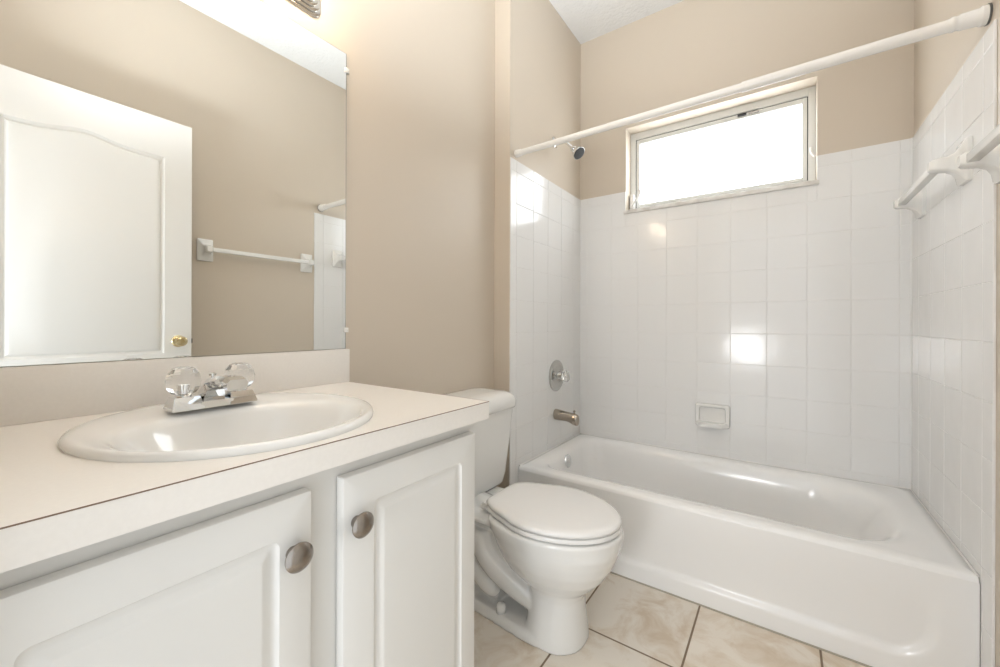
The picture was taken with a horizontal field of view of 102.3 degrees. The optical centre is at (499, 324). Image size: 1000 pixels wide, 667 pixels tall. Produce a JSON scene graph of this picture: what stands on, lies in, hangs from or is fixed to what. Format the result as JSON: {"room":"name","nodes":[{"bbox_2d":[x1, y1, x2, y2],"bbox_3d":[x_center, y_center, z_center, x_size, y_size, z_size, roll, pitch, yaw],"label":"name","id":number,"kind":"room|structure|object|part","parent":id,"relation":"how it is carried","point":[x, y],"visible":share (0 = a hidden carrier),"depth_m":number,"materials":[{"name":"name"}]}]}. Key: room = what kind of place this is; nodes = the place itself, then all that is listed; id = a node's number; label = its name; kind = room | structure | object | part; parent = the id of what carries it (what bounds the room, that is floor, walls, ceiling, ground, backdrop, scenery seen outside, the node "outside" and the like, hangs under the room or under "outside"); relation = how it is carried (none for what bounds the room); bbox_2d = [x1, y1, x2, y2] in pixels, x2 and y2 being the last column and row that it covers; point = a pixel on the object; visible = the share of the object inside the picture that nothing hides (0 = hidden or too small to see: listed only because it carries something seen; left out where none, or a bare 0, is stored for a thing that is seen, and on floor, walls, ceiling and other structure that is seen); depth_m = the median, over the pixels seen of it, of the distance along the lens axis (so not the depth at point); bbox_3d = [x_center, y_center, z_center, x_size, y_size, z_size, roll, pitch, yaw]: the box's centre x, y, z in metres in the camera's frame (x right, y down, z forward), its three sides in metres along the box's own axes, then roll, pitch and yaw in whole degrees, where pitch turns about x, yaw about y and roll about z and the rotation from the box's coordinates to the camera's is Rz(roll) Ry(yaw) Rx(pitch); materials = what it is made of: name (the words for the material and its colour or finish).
{"room":"bathroom","nodes":[
{"label":"bathroom","id":0,"kind":"room"},
{"bbox_2d":[0,0,580,487],"bbox_3d":[-0.289,-0.378,1.798,0.401,2.879,2.650,0,0,35],"label":"wall","id":1,"kind":"structure","parent":0,"point":[463,252],"depth_m":1.81,"materials":[{"name":"beige paint"}]},
{"bbox_2d":[0,0,348,366],"bbox_3d":[-0.727,-0.401,0.985,0.010,0.959,0.808,0,0,35],"label":"wall mirror","id":2,"kind":"object","parent":1,"relation":"attached to","point":[173,172],"visible":1,"depth_m":0.93,"materials":[{"name":"silver mirror"}]},
{"bbox_2d":[0,349,349,426],"bbox_3d":[-0.727,0.132,0.979,0.019,0.105,0.807,0,0,35],"label":"backsplash","id":3,"kind":"structure","parent":1,"relation":"attached to","point":[28,394],"depth_m":0.86,"materials":[{"name":"beige laminate"}]},
{"bbox_2d":[287,0,320,17],"bbox_3d":[-0.683,-0.992,0.936,0.136,0.124,0.645,0,0,35],"label":"vanity light","id":4,"kind":"object","parent":1,"relation":"attached to","point":[312,8],"visible":1,"depth_m":1.20,"materials":[{"name":"silver metal"}]},
{"bbox_2d":[549,360,569,390],"bbox_3d":[0.357,0.296,2.304,0.080,0.180,0.180,0,0,35],"label":"shower valve","id":5,"kind":"object","parent":1,"relation":"attached to","point":[557,375],"visible":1,"depth_m":2.29,"materials":[{"name":"silver metal"}]},
{"bbox_3d":[0.373,0.296,2.292,0.040,0.068,0.068,0,0,35],"label":"knob","id":6,"kind":"part","parent":5,"relation":"part of","materials":[{"name":"white plastic"}]},
{"bbox_2d":[553,409,578,425],"bbox_3d":[0.376,0.525,2.281,0.138,0.086,0.059,0,0,35],"label":"tub spout","id":7,"kind":"object","parent":1,"relation":"attached to","point":[558,414],"visible":1,"depth_m":2.26,"materials":[{"name":"silver metal"}]},
{"bbox_2d":[552,136,584,159],"bbox_3d":[0.384,-0.996,2.258,0.184,0.161,0.074,0,0,35],"label":"shower fixture","id":8,"kind":"object","parent":1,"relation":"attached to","point":[578,151],"visible":0.69,"depth_m":2.22,"materials":[{"name":"silver metal"}]},
{"bbox_2d":[549,0,683,43],"bbox_3d":[0.406,-1.856,1.239,2.174,0.080,2.770,0,0,35],"label":"ceiling","id":9,"kind":"structure","parent":0,"point":[588,20],"depth_m":2.35,"materials":[{"name":"white paint"}]},
{"bbox_2d":[474,573,864,666],"bbox_3d":[0.397,1.103,1.239,2.174,0.080,2.770,0,0,35],"label":"floor","id":10,"kind":"structure","parent":0,"point":[631,623],"depth_m":1.35,"materials":[{"name":"beige tile"}]},
{"bbox_2d":[0,424,474,666],"bbox_3d":[-0.500,0.644,0.801,0.594,0.834,0.776,0,0,35],"label":"vanity cabinet","id":11,"kind":"object","parent":10,"relation":"on","point":[368,561],"visible":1,"depth_m":0.59,"materials":[{"name":"white wood"}]},
{"bbox_3d":[-0.405,0.604,0.487,0.019,0.691,0.360,0,0,35],"label":"door","id":12,"kind":"part","parent":11,"relation":"part of","materials":[{"name":"white wood"}]},
{"bbox_2d":[0,349,488,572],"bbox_3d":[-0.495,0.153,0.817,0.585,0.146,0.807,0,0,35],"label":"countertop","id":13,"kind":"structure","parent":11,"relation":"on","point":[53,502],"depth_m":0.63,"materials":[{"name":"beige laminate"}]},
{"bbox_2d":[163,363,256,412],"bbox_3d":[-0.575,0.129,0.830,0.156,0.085,0.163,0,0,35],"label":"faucet","id":14,"kind":"object","parent":13,"relation":"on","point":[231,388],"visible":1,"depth_m":0.81,"materials":[{"name":"silver metal"}]},
{"bbox_3d":[-0.639,0.114,0.813,0.058,0.055,0.061,0,0,35],"label":"handle","id":15,"kind":"part","parent":14,"relation":"part of","materials":[{"name":"clear plastic"}]},
{"bbox_3d":[-0.609,0.159,0.854,0.056,0.026,0.154,0,0,35],"label":"plate","id":16,"kind":"part","parent":14,"relation":"part of","materials":[{"name":"silver metal"}]},
{"bbox_3d":[-0.611,0.114,0.856,0.014,0.023,0.014,0,0,35],"label":"lift rod","id":17,"kind":"part","parent":14,"relation":"part of","materials":[{"name":"silver metal"}]},
{"bbox_3d":[-0.575,0.138,0.830,0.156,0.068,0.048,0,0,35],"label":"spout","id":18,"kind":"part","parent":14,"relation":"part of","materials":[{"name":"silver metal"}]},
{"bbox_3d":[-0.580,0.114,0.896,0.058,0.055,0.061,0,0,35],"label":"handle","id":19,"kind":"part","parent":14,"relation":"part of","materials":[{"name":"clear plastic"}]},
{"bbox_2d":[57,393,373,462],"bbox_3d":[-0.508,0.245,0.787,0.528,0.145,0.480,0,0,35],"label":"sink","id":20,"kind":"object","parent":13,"relation":"in","point":[275,421],"visible":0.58,"depth_m":0.78,"materials":[{"name":"white porcelain"}]},
{"bbox_3d":[-0.299,0.342,0.595,0.029,0.042,0.042,0,0,35],"label":"knob","id":21,"kind":"part","parent":11,"relation":"part of","materials":[{"name":"silver metal"}]},
{"bbox_3d":[-0.236,0.340,0.684,0.029,0.042,0.042,0,0,35],"label":"knob","id":22,"kind":"part","parent":11,"relation":"part of","materials":[{"name":"silver metal"}]},
{"bbox_3d":[-0.169,0.604,0.823,0.019,0.691,0.354,0,0,35],"label":"door","id":23,"kind":"part","parent":11,"relation":"part of","materials":[{"name":"white wood"}]},
{"bbox_2d":[441,388,623,655],"bbox_3d":[0.075,0.675,1.484,0.751,0.775,0.464,0,0,35],"label":"toilet","id":24,"kind":"object","parent":10,"relation":"on","point":[539,548],"visible":0.83,"depth_m":1.35,"materials":[{"name":"white porcelain"},{"name":"white plastic"}]},
{"bbox_3d":[-0.139,0.324,1.635,0.225,0.074,0.464,0,0,35],"label":"tank lid","id":25,"kind":"part","parent":24,"relation":"part of","materials":[{"name":"white ceramic"}]},
{"bbox_3d":[-0.145,0.525,1.639,0.207,0.330,0.432,0,0,35],"label":"tank","id":26,"kind":"part","parent":24,"relation":"part of","materials":[{"name":"white ceramic"}]},
{"bbox_3d":[0.190,0.659,1.403,0.460,0.016,0.368,0,0,35],"label":"seat","id":27,"kind":"part","parent":24,"relation":"part of","materials":[{"name":"white plastic"}]},
{"bbox_3d":[0.191,0.637,1.403,0.460,0.022,0.368,0,0,35],"label":"lid","id":28,"kind":"part","parent":24,"relation":"part of","materials":[{"name":"white plastic"}]},
{"bbox_2d":[518,433,979,666],"bbox_3d":[0.925,0.885,1.859,1.525,0.366,0.748,0,0,35],"label":"bathtub","id":29,"kind":"object","parent":10,"relation":"on","point":[861,572],"visible":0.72,"depth_m":1.48,"materials":[{"name":"white ceramic"}]},
{"bbox_3d":[0.382,0.767,2.256,0.021,0.074,0.074,0,0,35],"label":"overflow plate","id":30,"kind":"part","parent":29,"relation":"part of","materials":[{"name":"silver metal"}]},
{"bbox_2d":[519,433,978,582],"bbox_3d":[0.926,0.855,1.861,1.520,0.300,0.741,0,0,35],"label":"basin","id":31,"kind":"object","parent":29,"relation":"in","point":[687,516],"depth_m":1.63,"materials":[{"name":"white ceramic"}]},
{"bbox_2d":[580,0,913,487],"bbox_3d":[1.200,-0.374,2.245,1.536,2.879,0.205,0,0,35],"label":"wall","id":32,"kind":"structure","parent":0,"point":[790,310],"depth_m":2.04,"materials":[{"name":"white tile"}]},
{"bbox_2d":[695,402,729,428],"bbox_3d":[1.126,0.489,2.141,0.166,0.122,0.057,0,0,35],"label":"soap dish","id":33,"kind":"object","parent":32,"relation":"attached to","point":[717,416],"visible":1,"depth_m":2.15,"materials":[{"name":"white ceramic"}]},
{"bbox_2d":[696,420,727,428],"bbox_3d":[1.125,0.535,2.139,0.158,0.024,0.051,0,0,35],"label":"tray","id":34,"kind":"object","parent":33,"relation":"on","point":[718,424],"depth_m":2.13,"materials":[{"name":"white ceramic"}]},
{"bbox_2d":[624,86,818,213],"bbox_3d":[1.176,-0.924,2.235,0.929,0.520,0.172,0,0,35],"label":"window","id":35,"kind":"structure","parent":32,"relation":"in","point":[769,144],"depth_m":2.22,"materials":[{"name":"white plastic"}]},
{"bbox_3d":[0.822,-0.750,2.458,0.045,0.115,0.108,0,0,-8],"label":"crank handle","id":36,"kind":"part","parent":35,"relation":"part of","materials":[{"name":"white paint"}]},
{"bbox_3d":[1.207,-0.928,2.279,0.813,0.380,0.006,0,0,35],"label":"pane","id":37,"kind":"part","parent":35,"relation":"part of","materials":[{"name":"white"}]},
{"bbox_3d":[1.175,-0.674,2.235,0.929,0.020,0.172,0,0,35],"label":"sill","id":38,"kind":"part","parent":35,"relation":"part of","materials":[{"name":"stone"}]},
{"bbox_2d":[911,0,999,666],"bbox_3d":[1.203,-0.374,0.750,0.200,2.879,2.650,0,0,35],"label":"wall","id":39,"kind":"structure","parent":0,"point":[956,244],"depth_m":1.26,"materials":[{"name":"white tile"}]},
{"bbox_2d":[514,3,992,157],"bbox_3d":[0.707,-0.846,1.539,1.534,0.057,0.054,0,0,35],"label":"shower rod","id":40,"kind":"object","parent":39,"relation":"attached to","point":[982,16],"visible":1,"depth_m":1.31,"materials":[{"name":"white painted metal"}]},
{"bbox_2d":[893,136,972,218],"bbox_3d":[1.504,-0.488,1.424,0.083,0.128,0.550,0,0,35],"label":"towel bar","id":41,"kind":"object","parent":39,"relation":"attached to","point":[914,199],"visible":1,"depth_m":1.25,"materials":[{"name":"white ceramic"}]},
{"bbox_2d":[957,124,999,183],"bbox_3d":[1.059,-0.426,0.779,0.083,0.128,0.695,0,0,35],"label":"towel bar","id":42,"kind":"object","parent":39,"relation":"attached to","point":[985,155],"visible":1,"depth_m":1.01,"materials":[{"name":"white ceramic"}]}
]}

